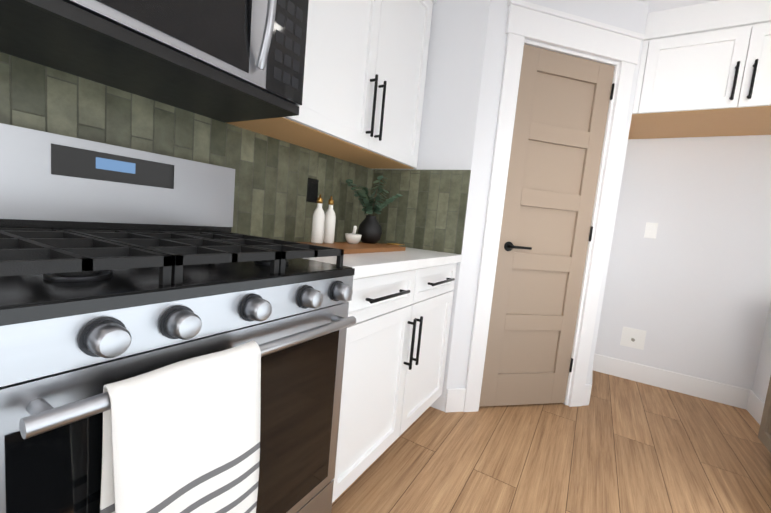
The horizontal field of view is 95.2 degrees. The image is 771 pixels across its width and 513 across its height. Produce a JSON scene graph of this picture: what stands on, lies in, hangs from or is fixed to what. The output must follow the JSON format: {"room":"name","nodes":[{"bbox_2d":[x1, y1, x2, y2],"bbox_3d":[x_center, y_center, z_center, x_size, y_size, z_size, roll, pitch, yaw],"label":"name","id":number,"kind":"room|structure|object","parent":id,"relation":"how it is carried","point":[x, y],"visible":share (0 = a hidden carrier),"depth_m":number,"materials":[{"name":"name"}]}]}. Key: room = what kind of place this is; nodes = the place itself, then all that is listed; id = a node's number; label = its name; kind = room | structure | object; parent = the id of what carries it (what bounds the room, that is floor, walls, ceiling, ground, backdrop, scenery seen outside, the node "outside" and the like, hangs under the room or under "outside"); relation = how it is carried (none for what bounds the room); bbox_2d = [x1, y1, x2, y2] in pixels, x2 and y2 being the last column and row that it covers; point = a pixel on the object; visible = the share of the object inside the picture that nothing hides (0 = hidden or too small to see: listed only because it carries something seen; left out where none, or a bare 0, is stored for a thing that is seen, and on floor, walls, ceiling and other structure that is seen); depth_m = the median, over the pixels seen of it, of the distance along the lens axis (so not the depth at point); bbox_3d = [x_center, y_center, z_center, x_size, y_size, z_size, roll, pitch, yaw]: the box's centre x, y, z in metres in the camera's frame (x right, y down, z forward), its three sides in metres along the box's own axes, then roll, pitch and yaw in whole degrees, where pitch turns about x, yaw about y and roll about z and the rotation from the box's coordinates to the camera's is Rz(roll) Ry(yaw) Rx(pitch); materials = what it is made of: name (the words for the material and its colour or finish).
{"room":"kitchen","nodes":[
{"label":"kitchen","id":0,"kind":"room"},
{"bbox_2d":[331,371,770,512],"bbox_3d":[0.421,1.249,-1.120,5.700,0.050,8.800,9,7,30],"label":"floor","id":1,"kind":"structure","parent":0,"point":[619,445],"depth_m":1.69,"materials":[{"name":"brown wood"}]},
{"bbox_2d":[0,123,355,512],"bbox_3d":[-0.557,0.324,0.889,0.718,1.200,0.765,9,7,30],"label":"range","id":2,"kind":"object","parent":1,"relation":"on","point":[170,342],"visible":1,"depth_m":0.65,"materials":[{"name":"grey metal"}]},
{"bbox_2d":[96,340,260,512],"bbox_3d":[-0.342,0.377,0.619,0.063,0.409,0.259,9,7,30],"label":"towel","id":3,"kind":"object","parent":2,"relation":"hanging from","point":[183,436],"depth_m":0.58,"materials":[{"name":"white fabric"}]},
{"bbox_2d":[332,263,456,502],"bbox_3d":[-0.165,0.442,1.703,0.608,0.874,1.016,9,7,30],"label":"base cabinet","id":4,"kind":"object","parent":1,"relation":"on","point":[399,310],"depth_m":1.42,"materials":[{"name":"white wood"}]},
{"bbox_2d":[303,247,461,278],"bbox_3d":[-0.112,-0.011,1.651,0.633,0.040,1.018,9,7,30],"label":"countertop","id":5,"kind":"structure","parent":4,"relation":"on","point":[366,265],"depth_m":1.37,"materials":[{"name":"white stone"}]},
{"bbox_2d":[297,242,405,253],"bbox_3d":[-0.116,-0.048,1.721,0.270,0.018,0.698,9,7,30],"label":"serving board","id":6,"kind":"object","parent":5,"relation":"on","point":[358,247],"visible":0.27,"depth_m":1.60,"materials":[{"name":"brown wood"}]},
{"bbox_2d":[311,194,324,243],"bbox_3d":[-0.294,-0.165,1.550,0.054,0.214,0.054,9,7,30],"label":"soap bottle","id":7,"kind":"object","parent":6,"relation":"on","point":[318,224],"visible":1,"depth_m":1.53,"materials":[{"name":"white ceramic"}]},
{"bbox_2d":[323,196,335,243],"bbox_3d":[-0.256,-0.168,1.614,0.054,0.214,0.054,9,7,30],"label":"soap bottle","id":8,"kind":"object","parent":6,"relation":"on","point":[329,225],"visible":0.94,"depth_m":1.60,"materials":[{"name":"white ceramic"}]},
{"bbox_2d":[345,226,361,243],"bbox_3d":[-0.158,-0.108,1.734,0.084,0.089,0.084,9,7,30],"label":"mortar","id":9,"kind":"object","parent":6,"relation":"on","point":[353,237],"visible":1,"depth_m":1.71,"materials":[{"name":"white ceramic"}]},
{"bbox_2d":[346,176,402,243],"bbox_3d":[-0.052,-0.257,1.886,0.259,0.373,0.279,9,7,30],"label":"vase","id":10,"kind":"object","parent":6,"relation":"on","point":[369,229],"visible":1,"depth_m":1.85,"materials":[{"name":"black ceramic"}]},
{"bbox_2d":[386,243,404,244],"bbox_3d":[0.057,-0.068,1.927,0.049,0.010,0.120,9,7,35],"label":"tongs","id":11,"kind":"object","parent":6,"relation":"on","point":[394,244],"visible":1,"depth_m":1.90,"materials":[{"name":"brown"}]},
{"bbox_2d":[758,376,770,452],"bbox_3d":[2.018,0.668,1.240,0.718,0.915,1.004,9,7,30],"label":"cabinet","id":12,"kind":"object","parent":1,"relation":"on","point":[764,435],"depth_m":1.80,"materials":[{"name":"beige paint"}]},
{"bbox_2d":[417,0,770,410],"bbox_3d":[0.652,0.043,-1.415,5.320,2.440,8.630,9,7,30],"label":"wall","id":13,"kind":"structure","parent":0,"point":[688,289],"depth_m":2.42,"materials":[{"name":"white paint"}]},
{"bbox_2d":[0,0,308,122],"bbox_3d":[-0.591,-0.691,0.862,0.457,0.466,0.767,9,7,30],"label":"microwave","id":14,"kind":"object","parent":13,"relation":"attached to","point":[225,61],"visible":1,"depth_m":0.86,"materials":[{"name":"grey metal"}]},
{"bbox_2d":[0,52,371,241],"bbox_3d":[-0.837,-0.257,1.007,0.010,0.467,2.870,9,7,30],"label":"tile backsplash","id":15,"kind":"structure","parent":13,"relation":"attached to","point":[272,175],"depth_m":1.27,"materials":[{"name":"green tile"}]},
{"bbox_2d":[306,178,318,202],"bbox_3d":[-0.365,-0.331,1.766,0.008,0.116,0.072,9,7,30],"label":"outlet","id":16,"kind":"object","parent":15,"relation":"attached to","point":[312,190],"visible":0.96,"depth_m":1.76,"materials":[{"name":"black plastic"}]},
{"bbox_2d":[227,0,436,167],"bbox_3d":[-0.155,-1.041,1.635,0.326,1.048,1.026,9,7,30],"label":"upper cabinet","id":17,"kind":"object","parent":13,"relation":"attached to","point":[365,67],"depth_m":1.52,"materials":[{"name":"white wood"}]},
{"bbox_2d":[372,169,470,253],"bbox_3d":[0.179,-0.272,2.066,0.605,0.467,0.010,9,7,30],"label":"tile backsplash","id":18,"kind":"structure","parent":13,"relation":"attached to","point":[427,210],"depth_m":2.03,"materials":[{"name":"green tile"}]},
{"bbox_2d":[479,44,614,406],"bbox_3d":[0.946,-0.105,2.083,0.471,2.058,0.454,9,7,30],"label":"pantry door","id":19,"kind":"structure","parent":13,"relation":"in","point":[562,107],"depth_m":2.07,"materials":[{"name":"beige paint"}]},
{"bbox_2d":[463,0,644,411],"bbox_3d":[0.945,-0.190,2.082,0.874,2.250,0.134,4,6,-14],"label":"door frame","id":20,"kind":"structure","parent":13,"relation":"attached to","point":[545,25],"depth_m":1.99,"materials":[{"name":"white paint"}]},
{"bbox_2d":[582,354,594,405],"bbox_3d":[1.479,0.875,2.560,0.039,0.140,0.758,9,7,30],"label":"baseboard","id":21,"kind":"structure","parent":13,"relation":"attached to","point":[586,399],"depth_m":2.26,"materials":[{"name":"white paint"}]},
{"bbox_2d":[620,327,645,349],"bbox_3d":[1.922,0.636,2.732,0.150,0.150,0.028,9,7,30],"label":"outlet box","id":22,"kind":"object","parent":13,"relation":"attached to","point":[632,338],"visible":1,"depth_m":2.73,"materials":[{"name":"white plastic"}]},
{"bbox_2d":[644,222,657,238],"bbox_3d":[2.004,-0.196,2.656,0.072,0.116,0.008,9,7,30],"label":"outlet","id":23,"kind":"object","parent":13,"relation":"attached to","point":[650,230],"visible":1,"depth_m":2.65,"materials":[{"name":"white plastic"}]},
{"bbox_2d":[595,354,748,408],"bbox_3d":[2.090,0.922,2.651,0.957,0.140,0.016,9,7,30],"label":"baseboard","id":24,"kind":"structure","parent":13,"relation":"attached to","point":[726,394],"depth_m":2.61,"materials":[{"name":"white paint"}]},
{"bbox_2d":[628,0,770,138],"bbox_3d":[2.104,-1.119,2.152,0.952,0.588,0.684,9,7,30],"label":"upper cabinet","id":25,"kind":"object","parent":13,"relation":"attached to","point":[704,69],"visible":0.92,"depth_m":2.02,"materials":[{"name":"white wood"}]},
{"bbox_2d":[745,390,764,424],"bbox_3d":[2.309,0.998,2.106,0.013,0.140,0.690,9,7,30],"label":"baseboard","id":26,"kind":"structure","parent":13,"relation":"attached to","point":[751,402],"depth_m":2.31,"materials":[{"name":"white paint"}]},
{"bbox_2d":[638,0,716,12],"bbox_3d":[0.649,-1.233,-1.373,5.700,0.080,8.800,9,7,30],"label":"ceiling","id":27,"kind":"structure","parent":0,"point":[656,5],"depth_m":2.02,"materials":[{"name":"white paint"}]}
]}

